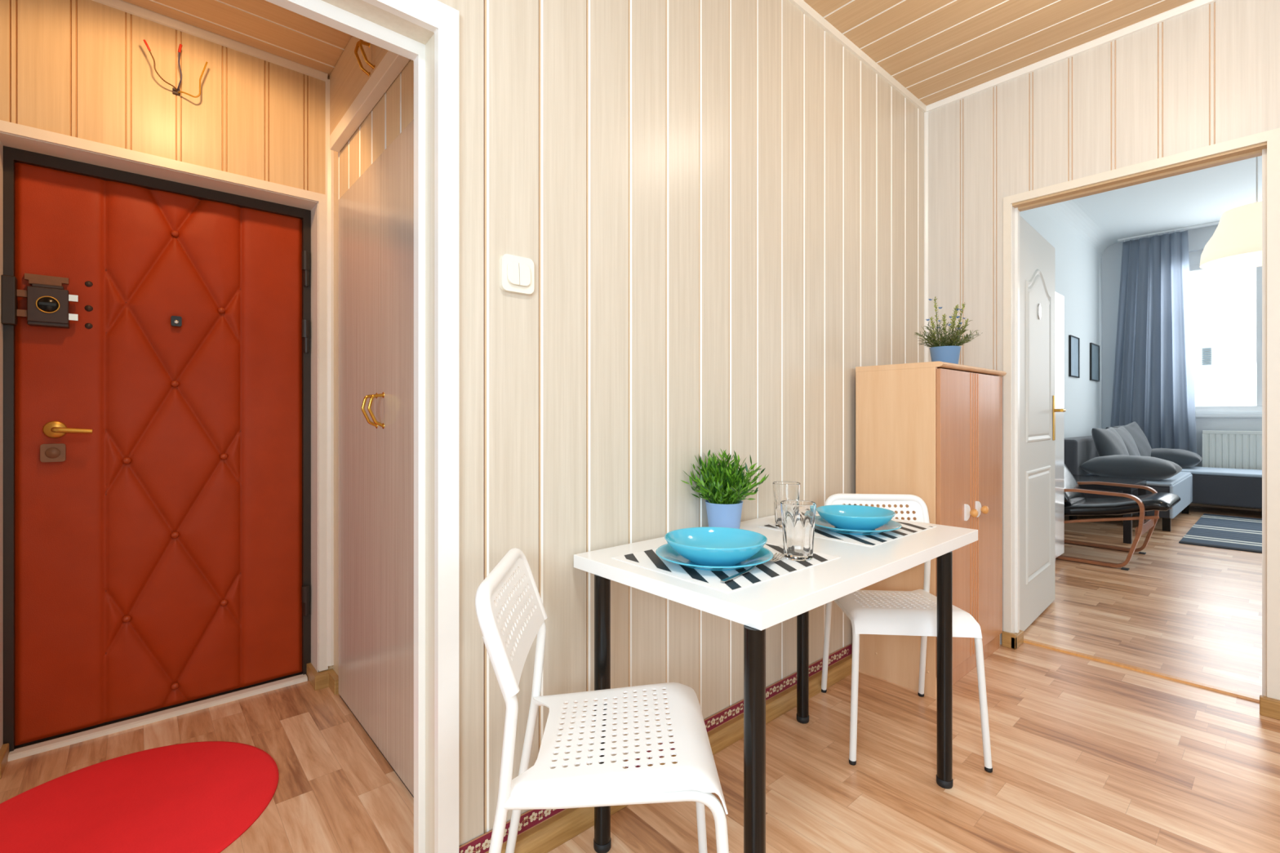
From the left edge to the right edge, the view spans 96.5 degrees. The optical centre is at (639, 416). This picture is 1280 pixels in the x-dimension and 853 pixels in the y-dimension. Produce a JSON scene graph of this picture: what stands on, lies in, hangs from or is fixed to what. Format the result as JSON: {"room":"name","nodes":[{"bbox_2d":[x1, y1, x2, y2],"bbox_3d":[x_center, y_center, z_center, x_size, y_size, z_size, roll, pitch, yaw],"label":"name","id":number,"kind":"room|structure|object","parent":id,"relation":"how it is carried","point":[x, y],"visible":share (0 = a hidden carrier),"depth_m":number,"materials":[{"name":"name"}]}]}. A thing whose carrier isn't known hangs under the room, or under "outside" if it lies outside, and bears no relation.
{"room":"dining room","nodes":[
{"label":"dining room","id":0,"kind":"room"},
{"bbox_2d":[0,0,332,671],"bbox_3d":[-2.088,-0.178,1.843,2.100,2.617,0.160,0,0,-41],"label":"wall","id":1,"kind":"structure","parent":0,"point":[85,69],"depth_m":2.04,"materials":[{"name":"wood"}]},
{"bbox_2d":[0,743,8,778],"bbox_3d":[-2.058,1.105,1.818,0.052,0.050,0.151,0,0,-41],"label":"baseboard","id":2,"kind":"structure","parent":1,"relation":"attached to","point":[4,751],"depth_m":1.83,"materials":[{"name":"brown wood"}]},
{"bbox_2d":[0,145,311,752],"bbox_3d":[-1.780,0.100,2.193,0.913,2.060,0.126,0,0,-41],"label":"door","id":3,"kind":"structure","parent":1,"relation":"in","point":[157,331],"depth_m":2.14,"materials":[{"name":"leather"}]},
{"bbox_2d":[0,132,319,749],"bbox_3d":[-1.730,0.112,2.136,0.920,2.036,0.127,0,0,-41],"label":"trim","id":4,"kind":"structure","parent":1,"relation":"attached to","point":[6,140],"depth_m":2.17,"materials":[{"name":"beige wood"}]},
{"bbox_2d":[0,120,328,671],"bbox_3d":[-1.685,0.100,2.084,0.982,2.060,0.013,0,0,-41],"label":"trim","id":5,"kind":"structure","parent":1,"relation":"attached to","point":[8,127],"depth_m":2.38,"materials":[{"name":"beige wood"}]},
{"bbox_2d":[142,39,208,97],"bbox_3d":[-1.669,-1.248,2.056,0.180,0.174,0.074,0,0,-41],"label":"wires","id":6,"kind":"object","parent":1,"relation":"attached to","point":[175,91],"visible":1,"depth_m":2.06,"materials":[{"name":"brown"}]},
{"bbox_2d":[92,0,328,81],"bbox_3d":[-2.006,-1.424,1.796,1.840,0.026,0.021,0,0,-41],"label":"trim","id":7,"kind":"structure","parent":1,"relation":"attached to","point":[128,7],"depth_m":2.14,"materials":[{"name":"beige wood"}]},
{"bbox_2d":[325,79,333,666],"bbox_3d":[-1.309,-0.183,2.409,0.027,2.467,0.021,0,0,-41],"label":"trim","id":8,"kind":"structure","parent":1,"relation":"attached to","point":[329,153],"depth_m":2.40,"materials":[{"name":"beige wood"}]},
{"bbox_2d":[122,0,351,76],"bbox_3d":[-1.638,-1.467,1.332,2.100,0.060,1.403,0,0,-41],"label":"ceiling","id":9,"kind":"structure","parent":0,"point":[264,25],"depth_m":2.11,"materials":[{"name":"wood"}]},
{"bbox_2d":[332,59,413,675],"bbox_3d":[-0.889,-0.178,1.997,0.060,2.617,1.393,0,0,-41],"label":"wall","id":10,"kind":"structure","parent":0,"point":[394,110],"depth_m":2.19,"materials":[{"name":"wood"}]},
{"bbox_2d":[306,662,338,695],"bbox_3d":[-1.333,1.100,2.401,0.072,0.060,0.255,0,0,-41],"label":"baseboard","id":11,"kind":"structure","parent":10,"relation":"attached to","point":[329,678],"depth_m":2.37,"materials":[{"name":"brown wood"}]},
{"bbox_2d":[328,35,409,151],"bbox_3d":[-0.904,-1.256,1.921,0.062,0.356,1.278,0,0,-41],"label":"upper cabinet","id":12,"kind":"object","parent":10,"relation":"attached to","point":[364,71],"visible":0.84,"depth_m":2.08,"materials":[{"name":"wood"},{"name":"brass"}]},
{"bbox_2d":[0,502,1279,852],"bbox_3d":[3.242,1.160,3.052,12.300,0.060,5.700,0,0,-41],"label":"floor","id":13,"kind":"structure","parent":0,"point":[1088,756],"depth_m":1.92,"materials":[{"name":"laminate"}]},
{"bbox_2d":[0,741,279,852],"bbox_3d":[-1.469,1.126,1.582,0.794,0.006,0.794,0,0,-41],"label":"oval rug","id":14,"kind":"object","parent":13,"relation":"on","point":[195,797],"visible":1,"depth_m":1.66,"materials":[{"name":"red fabric"}]},
{"bbox_2d":[7,674,307,761],"bbox_3d":[-1.758,1.122,2.171,0.864,0.016,0.047,0,0,-41],"label":"threshold","id":15,"kind":"object","parent":13,"relation":"on","point":[42,747],"visible":1,"depth_m":2.11,"materials":[{"name":"beige wood"}]},
{"bbox_2d":[338,119,413,797],"bbox_3d":[-0.867,0.128,1.879,0.060,2.004,1.107,0,0,-41],"label":"wardrobe","id":16,"kind":"object","parent":13,"relation":"on","point":[376,212],"visible":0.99,"depth_m":1.91,"materials":[{"name":"wood"}]},
{"bbox_2d":[475,547,728,852],"bbox_3d":[-0.079,0.721,1.217,0.512,0.818,0.443,0,0,-2],"label":"dining chair","id":17,"kind":"object","parent":13,"relation":"on","point":[695,776],"visible":1,"depth_m":1.12,"materials":[{"name":"white plastic"}]},
{"bbox_2d":[573,510,977,852],"bbox_3d":[0.470,0.754,1.726,1.214,0.752,0.627,0,0,-42],"label":"dining table","id":18,"kind":"object","parent":13,"relation":"on","point":[760,606],"visible":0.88,"depth_m":1.45,"materials":[{"name":"white laminated wood"},{"name":"black painted metal"},{"name":"black rubber"}]},
{"bbox_2d":[680,448,768,528],"bbox_3d":[0.302,0.243,1.855,0.310,0.270,0.237,0,0,-41],"label":"potted grass","id":19,"kind":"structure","parent":18,"relation":"on","point":[726,486],"depth_m":1.85,"materials":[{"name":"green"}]},
{"bbox_2d":[611,542,840,592],"bbox_3d":[0.230,0.377,1.525,0.464,0.002,0.401,0,0,-41],"label":"placemat","id":20,"kind":"object","parent":18,"relation":"on","point":[648,559],"visible":0.61,"depth_m":1.40,"materials":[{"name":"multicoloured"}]},
{"bbox_2d":[655,543,773,570],"bbox_3d":[0.191,0.363,1.481,0.302,0.026,0.302,0,0,-41],"label":"dinner plate","id":21,"kind":"object","parent":20,"relation":"on","point":[665,552],"visible":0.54,"depth_m":1.44,"materials":[{"name":"teal ceramic"}]},
{"bbox_2d":[664,527,767,566],"bbox_3d":[0.193,0.339,1.464,0.261,0.061,0.261,0,0,-41],"label":"soup bowl","id":22,"kind":"object","parent":21,"relation":"on","point":[703,546],"visible":1,"depth_m":1.51,"materials":[{"name":"teal ceramic"}]},
{"bbox_2d":[720,552,785,582],"bbox_3d":[0.279,0.367,1.399,0.028,0.012,0.290,0,0,40],"label":"fork","id":23,"kind":"object","parent":20,"relation":"on","point":[730,578],"visible":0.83,"depth_m":1.38,"materials":[{"name":"silver metal"}]},
{"bbox_2d":[780,500,816,560],"bbox_3d":[0.420,0.303,1.518,0.092,0.147,0.092,0,0,-41],"label":"glass tumbler","id":24,"kind":"object","parent":20,"relation":"on","point":[797,517],"visible":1,"depth_m":1.48,"materials":[{"name":"white"}]},
{"bbox_2d":[758,514,935,546],"bbox_3d":[0.710,0.377,1.955,0.464,0.002,0.402,0,0,-41],"label":"placemat","id":25,"kind":"object","parent":18,"relation":"on","point":[908,528],"visible":0.53,"depth_m":1.81,"materials":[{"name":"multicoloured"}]},
{"bbox_2d":[772,481,800,528],"bbox_3d":[0.497,0.301,1.940,0.092,0.150,0.092,0,0,-41],"label":"glass tumbler","id":26,"kind":"object","parent":25,"relation":"on","point":[782,491],"visible":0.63,"depth_m":1.91,"materials":[{"name":"white"}]},
{"bbox_2d":[814,515,902,535],"bbox_3d":[0.709,0.363,1.896,0.291,0.026,0.291,0,0,-41],"label":"dinner plate","id":27,"kind":"object","parent":25,"relation":"on","point":[891,525],"visible":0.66,"depth_m":1.83,"materials":[{"name":"teal ceramic"}]},
{"bbox_2d":[816,504,895,530],"bbox_3d":[0.710,0.341,1.890,0.247,0.058,0.247,0,0,-41],"label":"soup bowl","id":28,"kind":"object","parent":27,"relation":"on","point":[858,517],"visible":0.96,"depth_m":1.85,"materials":[{"name":"teal ceramic"}]},
{"bbox_2d":[821,493,992,773],"bbox_3d":[0.923,0.721,2.083,0.443,0.818,0.512,0,0,5],"label":"dining chair","id":29,"kind":"object","parent":13,"relation":"on","point":[907,613],"visible":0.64,"depth_m":1.92,"materials":[{"name":"white plastic"}]},
{"bbox_2d":[855,360,1006,697],"bbox_3d":[1.381,0.455,2.654,0.778,1.350,0.393,0,0,-41],"label":"cabinet","id":30,"kind":"object","parent":13,"relation":"on","point":[931,432],"visible":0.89,"depth_m":2.44,"materials":[{"name":"wood"}]},
{"bbox_2d":[928,346,960,364],"bbox_3d":[1.340,-0.261,2.511,0.125,0.082,0.125,0,0,-41],"label":"pot","id":31,"kind":"object","parent":30,"relation":"on","point":[950,354],"depth_m":2.46,"materials":[{"name":"blue ceramic"}]},
{"bbox_2d":[913,297,977,364],"bbox_3d":[1.343,-0.372,2.517,0.331,0.304,0.267,0,0,-41],"label":"lavender","id":32,"kind":"object","parent":30,"relation":"on","point":[948,351],"visible":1,"depth_m":2.48,"materials":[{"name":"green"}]},
{"bbox_2d":[1055,292,1064,558],"bbox_3d":[2.752,0.095,4.354,0.985,2.070,0.578,0,0,-41],"label":"tall cabinet","id":33,"kind":"object","parent":13,"relation":"on","point":[1060,299],"visible":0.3,"depth_m":4.38,"materials":[{"name":"white wood"}]},
{"bbox_2d":[1072,474,1146,543],"bbox_3d":[4.416,0.873,5.593,0.820,0.514,0.715,0,0,-41],"label":"side table","id":34,"kind":"object","parent":13,"relation":"on","point":[1127,524],"visible":0.38,"depth_m":5.29,"materials":[{"name":"black"}]},
{"bbox_2d":[1056,463,1180,570],"bbox_3d":[3.665,0.624,4.676,0.798,1.013,1.062,0,0,-41],"label":"armchair","id":35,"kind":"object","parent":13,"relation":"on","point":[1076,504],"visible":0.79,"depth_m":4.39,"materials":[{"name":"black leather"}]},
{"bbox_2d":[1064,463,1086,505],"bbox_3d":[3.487,0.419,4.878,0.600,0.604,0.426,0,0,-41],"label":"cushion","id":36,"kind":"object","parent":35,"relation":"on","point":[1070,498],"depth_m":4.74,"materials":[{"name":"white fabric"}]},
{"bbox_2d":[1064,492,1180,515],"bbox_3d":[3.770,0.701,4.557,0.650,0.210,0.744,0,0,-41],"label":"seat cushion","id":37,"kind":"object","parent":35,"relation":"on","point":[1076,504],"depth_m":4.37,"materials":[{"name":"black leather"}]},
{"bbox_2d":[1023,638,1259,702],"bbox_3d":[2.197,1.126,2.567,0.040,0.008,0.841,0,0,-41],"label":"threshold","id":38,"kind":"object","parent":13,"relation":"on","point":[1026,641],"visible":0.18,"depth_m":2.51,"materials":[{"name":"brown wood"}]},
{"bbox_2d":[1064,435,1262,531],"bbox_3d":[6.373,0.690,6.093,2.520,0.880,2.730,0,0,-41],"label":"sofa","id":39,"kind":"object","parent":13,"relation":"on","point":[1235,487],"visible":0.41,"depth_m":6.34,"materials":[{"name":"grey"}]},
{"bbox_2d":[1091,427,1128,456],"bbox_3d":[5.265,0.385,6.370,0.546,0.507,0.275,0,0,-35],"label":"cushion","id":40,"kind":"object","parent":39,"relation":"on","point":[1108,442],"visible":0.6,"depth_m":6.27,"materials":[{"name":"grey fabric"}]},
{"bbox_2d":[1105,426,1140,456],"bbox_3d":[5.790,0.385,6.832,0.562,0.517,0.273,0,0,-35],"label":"cushion","id":41,"kind":"object","parent":39,"relation":"on","point":[1131,447],"visible":0.35,"depth_m":6.75,"materials":[{"name":"grey fabric"}]},
{"bbox_2d":[1080,454,1182,480],"bbox_3d":[5.141,0.540,5.995,0.460,0.265,0.760,0,0,-41],"label":"cushion","id":42,"kind":"object","parent":39,"relation":"on","point":[1148,468],"visible":0.93,"depth_m":5.84,"materials":[{"name":"grey fabric"}]},
{"bbox_2d":[1112,421,1151,456],"bbox_3d":[6.244,0.365,7.225,0.641,0.593,0.279,0,0,-25],"label":"cushion","id":43,"kind":"object","parent":39,"relation":"on","point":[1144,449],"visible":0.4,"depth_m":7.16,"materials":[{"name":"grey fabric"}]},
{"bbox_2d":[1086,471,1191,486],"bbox_3d":[5.559,0.671,6.406,1.670,0.038,0.765,0,0,-41],"label":"seat cushion","id":44,"kind":"object","parent":39,"relation":"on","point":[1180,478],"depth_m":5.87,"materials":[{"name":"grey fabric"}]},
{"bbox_2d":[1151,448,1202,467],"bbox_3d":[6.639,0.530,7.199,0.440,0.255,0.620,0,0,-43],"label":"cushion","id":45,"kind":"object","parent":39,"relation":"on","point":[1183,458],"visible":0.55,"depth_m":7.00,"materials":[{"name":"grey fabric"}]},
{"bbox_2d":[1180,466,1262,477],"bbox_3d":[7.049,0.656,6.601,0.835,0.037,2.600,0,0,-41],"label":"cushion","id":46,"kind":"object","parent":39,"relation":"on","point":[1197,472],"depth_m":6.61,"materials":[{"name":"grey fabric"}]},
{"bbox_2d":[1178,513,1262,553],"bbox_3d":[6.187,1.124,5.211,2.265,0.011,1.651,0,0,-41],"label":"striped rug","id":47,"kind":"object","parent":13,"relation":"on","point":[1214,531],"visible":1,"depth_m":5.46,"materials":[{"name":"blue fabric"}]},
{"bbox_2d":[437,0,924,846],"bbox_3d":[-0.286,-0.297,1.544,5.010,2.855,0.083,0,0,-41],"label":"wall","id":48,"kind":"structure","parent":0,"point":[717,206],"depth_m":1.77,"materials":[{"name":"wood"}]},
{"bbox_2d":[265,0,425,852],"bbox_3d":[-0.890,0.118,1.064,1.001,2.024,0.031,0,0,-41],"label":"trim","id":49,"kind":"structure","parent":48,"relation":"attached to","point":[322,11],"depth_m":1.37,"materials":[{"name":"white wood"}]},
{"bbox_2d":[322,0,438,852],"bbox_3d":[-0.864,0.110,1.034,1.001,2.040,0.087,0,0,-41],"label":"trim","id":50,"kind":"structure","parent":48,"relation":"attached to","point":[361,8],"depth_m":1.35,"materials":[{"name":"white painted wood"}]},
{"bbox_2d":[362,0,458,852],"bbox_3d":[-0.834,0.087,1.001,1.069,2.085,0.021,0,0,-41],"label":"trim","id":51,"kind":"structure","parent":48,"relation":"attached to","point":[430,15],"depth_m":1.32,"materials":[{"name":"white wood"}]},
{"bbox_2d":[499,253,533,294],"bbox_3d":[-0.310,-0.361,1.454,0.092,0.092,0.021,0,0,-41],"label":"light switch","id":52,"kind":"object","parent":48,"relation":"attached to","point":[516,273],"visible":1,"depth_m":1.45,"materials":[{"name":"white plastic"}]},
{"bbox_2d":[458,643,851,852],"bbox_3d":[0.261,1.049,1.966,1.850,0.050,0.002,0,0,-41],"label":"border","id":53,"kind":"object","parent":48,"relation":"attached to","point":[531,819],"visible":0.46,"depth_m":1.95,"materials":[{"name":"red"}]},
{"bbox_2d":[487,653,852,852],"bbox_3d":[0.565,1.102,2.211,2.630,0.056,0.040,0,0,-41],"label":"baseboard","id":54,"kind":"structure","parent":48,"relation":"attached to","point":[560,828],"depth_m":1.90,"materials":[{"name":"brown wood"}]},
{"bbox_2d":[788,0,926,112],"bbox_3d":[-0.255,-1.659,1.508,4.810,0.032,0.015,0,0,-41],"label":"trim","id":55,"kind":"structure","parent":48,"relation":"attached to","point":[801,5],"depth_m":2.59,"materials":[{"name":"beige wood"}]},
{"bbox_2d":[705,499,742,528],"bbox_3d":[0.278,0.330,1.891,0.126,0.096,0.126,0,0,-41],"label":"pot","id":56,"kind":"object","parent":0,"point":[725,513],"depth_m":1.84,"materials":[{"name":"blue ceramic"}]},
{"bbox_2d":[803,0,1193,105],"bbox_3d":[0.814,-1.715,0.308,5.030,0.080,3.387,0,0,-41],"label":"ceiling","id":57,"kind":"structure","parent":0,"point":[937,50],"depth_m":2.48,"materials":[{"name":"wood"}]},
{"bbox_2d":[1019,199,1118,438],"bbox_3d":[4.049,-0.700,5.866,7.170,3.660,0.300,0,0,-41],"label":"wall","id":58,"kind":"structure","parent":0,"point":[1080,242],"depth_m":7.22,"materials":[{"name":"white paint"}]},
{"bbox_2d":[1068,334,1079,377],"bbox_3d":[5.346,-0.730,7.034,0.440,0.500,0.020,0,0,-41],"label":"framed picture","id":59,"kind":"object","parent":58,"relation":"attached to","point":[1073,341],"visible":1,"depth_m":7.01,"materials":[{"name":"black"}]},
{"bbox_2d":[1071,337,1078,376],"bbox_3d":[5.345,-0.730,7.036,0.396,0.470,0.008,0,0,-41],"label":"print","id":60,"kind":"object","parent":59,"relation":"attached to","point":[1074,340],"depth_m":7.04},
{"bbox_2d":[1089,342,1099,382],"bbox_3d":[6.187,-0.730,7.774,0.500,0.500,0.020,0,0,-41],"label":"framed picture","id":61,"kind":"object","parent":58,"relation":"attached to","point":[1094,348],"visible":1,"depth_m":7.75,"materials":[{"name":"black"}]},
{"bbox_2d":[1092,344,1098,380],"bbox_3d":[6.186,-0.730,7.775,0.456,0.470,0.008,0,0,-41],"label":"print","id":62,"kind":"object","parent":61,"relation":"attached to","point":[1095,347],"depth_m":7.78},
{"bbox_2d":[928,0,1279,644],"bbox_3d":[2.658,-0.297,1.930,0.120,2.855,3.387,0,0,-41],"label":"wall","id":63,"kind":"structure","parent":0,"point":[1209,74],"depth_m":2.60,"materials":[{"name":"wood"}]},
{"bbox_2d":[924,111,928,362],"bbox_3d":[1.548,-0.307,3.091,0.015,2.675,0.019,0,0,-41],"label":"trim","id":64,"kind":"structure","parent":63,"relation":"attached to","point":[926,113],"depth_m":3.09,"materials":[{"name":"white wood"}]},
{"bbox_2d":[1001,630,1023,649],"bbox_3d":[1.845,1.094,2.829,0.132,0.072,0.060,0,0,-41],"label":"baseboard","id":65,"kind":"structure","parent":63,"relation":"attached to","point":[1010,640],"depth_m":2.79,"materials":[{"name":"brown wood"}]},
{"bbox_2d":[1019,215,1066,631],"bbox_3d":[2.228,0.046,3.173,0.862,2.143,0.107,0,0,-44],"label":"door","id":66,"kind":"structure","parent":63,"relation":"in","point":[1037,410],"depth_m":3.14,"materials":[{"name":"white paint"}]},
{"bbox_2d":[926,0,1217,111],"bbox_3d":[2.604,-1.660,1.888,0.017,0.030,3.195,0,0,-41],"label":"trim","id":67,"kind":"structure","parent":63,"relation":"attached to","point":[1194,4],"depth_m":2.59,"materials":[{"name":"white wood"}]},
{"bbox_2d":[1011,142,1266,696],"bbox_3d":[2.143,0.043,2.519,0.125,2.175,0.852,0,0,-41],"label":"trim","id":68,"kind":"structure","parent":63,"relation":"attached to","point":[1260,149],"depth_m":2.54,"materials":[{"name":"wood"}]},
{"bbox_2d":[1003,127,1279,700],"bbox_3d":[2.098,-0.008,2.474,0.013,2.140,0.920,0,0,-41],"label":"trim","id":69,"kind":"structure","parent":63,"relation":"attached to","point":[1272,137],"depth_m":2.16,"materials":[{"name":"beige wood"}]},
{"bbox_2d":[1259,695,1279,719],"bbox_3d":[3.003,1.095,1.427,0.026,0.070,1.975,0,0,-41],"label":"baseboard","id":70,"kind":"structure","parent":63,"relation":"attached to","point":[1268,707],"depth_m":2.14,"materials":[{"name":"brown wood"}]},
{"bbox_2d":[1075,155,1262,242],"bbox_3d":[5.469,-2.480,4.252,7.170,0.100,4.560,0,0,-41],"label":"ceiling","id":71,"kind":"structure","parent":0,"point":[1199,197],"depth_m":6.43,"materials":[{"name":"white paint"}]},
{"bbox_2d":[1117,221,1219,241],"bbox_3d":[7.527,-2.409,6.795,0.080,0.043,2.860,0,0,-41],"label":"rail","id":72,"kind":"object","parent":71,"relation":"attached to","point":[1184,228],"visible":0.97,"depth_m":7.46,"materials":[{"name":"white plastic"}]},
{"bbox_2d":[1110,230,1196,466],"bbox_3d":[6.803,-0.879,7.599,0.123,3.018,0.863,0,0,-41],"label":"curtain","id":73,"kind":"object","parent":72,"relation":"hanging from","point":[1153,388],"visible":0.84,"depth_m":7.55,"materials":[{"name":"grey fabric"}]},
{"bbox_2d":[1199,156,1262,270],"bbox_3d":[3.934,-1.715,3.643,0.524,1.430,0.524,0,0,-41],"label":"pendant lamp","id":74,"kind":"object","parent":71,"relation":"hanging from","point":[1236,242],"visible":0.77,"depth_m":3.61,"materials":[{"name":"white paint"}]},
{"bbox_2d":[1102,225,1262,508],"bbox_3d":[8.093,-0.650,6.561,0.220,3.560,4.360,0,0,-41],"label":"wall","id":75,"kind":"structure","parent":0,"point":[1199,237],"depth_m":8.03,"materials":[{"name":"white paint"}]},
{"bbox_2d":[1195,414,1262,417],"bbox_3d":[7.787,-0.003,6.791,0.175,0.035,2.210,0,0,-41],"label":"sill","id":76,"kind":"structure","parent":75,"relation":"attached to","point":[1196,415],"depth_m":7.15,"materials":[{"name":"white plastic"}]},
{"bbox_2d":[1202,430,1262,470],"bbox_3d":[7.658,0.556,6.742,0.105,0.748,1.457,0,0,-41],"label":"radiator","id":77,"kind":"object","parent":75,"relation":"attached to","point":[1242,450],"visible":0.55,"depth_m":7.06,"materials":[{"name":"white metal"}]},
{"bbox_2d":[1202,430,1262,434],"bbox_3d":[7.657,0.201,6.751,0.095,0.038,1.442,0,0,-41],"label":"grille","id":78,"kind":"object","parent":77,"relation":"attached to","point":[1204,432],"depth_m":7.07,"materials":[{"name":"white metal"}]},
{"label":"outside","id":79,"kind":"structure","parent":0,"visible":0},
{"bbox_2d":[1188,249,1262,414],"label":"window","id":80,"kind":"structure","parent":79,"point":[1224,302],"depth_m":9.31,"materials":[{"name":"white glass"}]},
{"bbox_2d":[1202,347,1211,364],"bbox_3d":[9.376,-0.990,9.455,0.030,0.270,0.105,0,0,-41],"label":"vent","id":81,"kind":"object","parent":80,"relation":"attached to","point":[1207,348],"visible":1,"depth_m":9.44,"materials":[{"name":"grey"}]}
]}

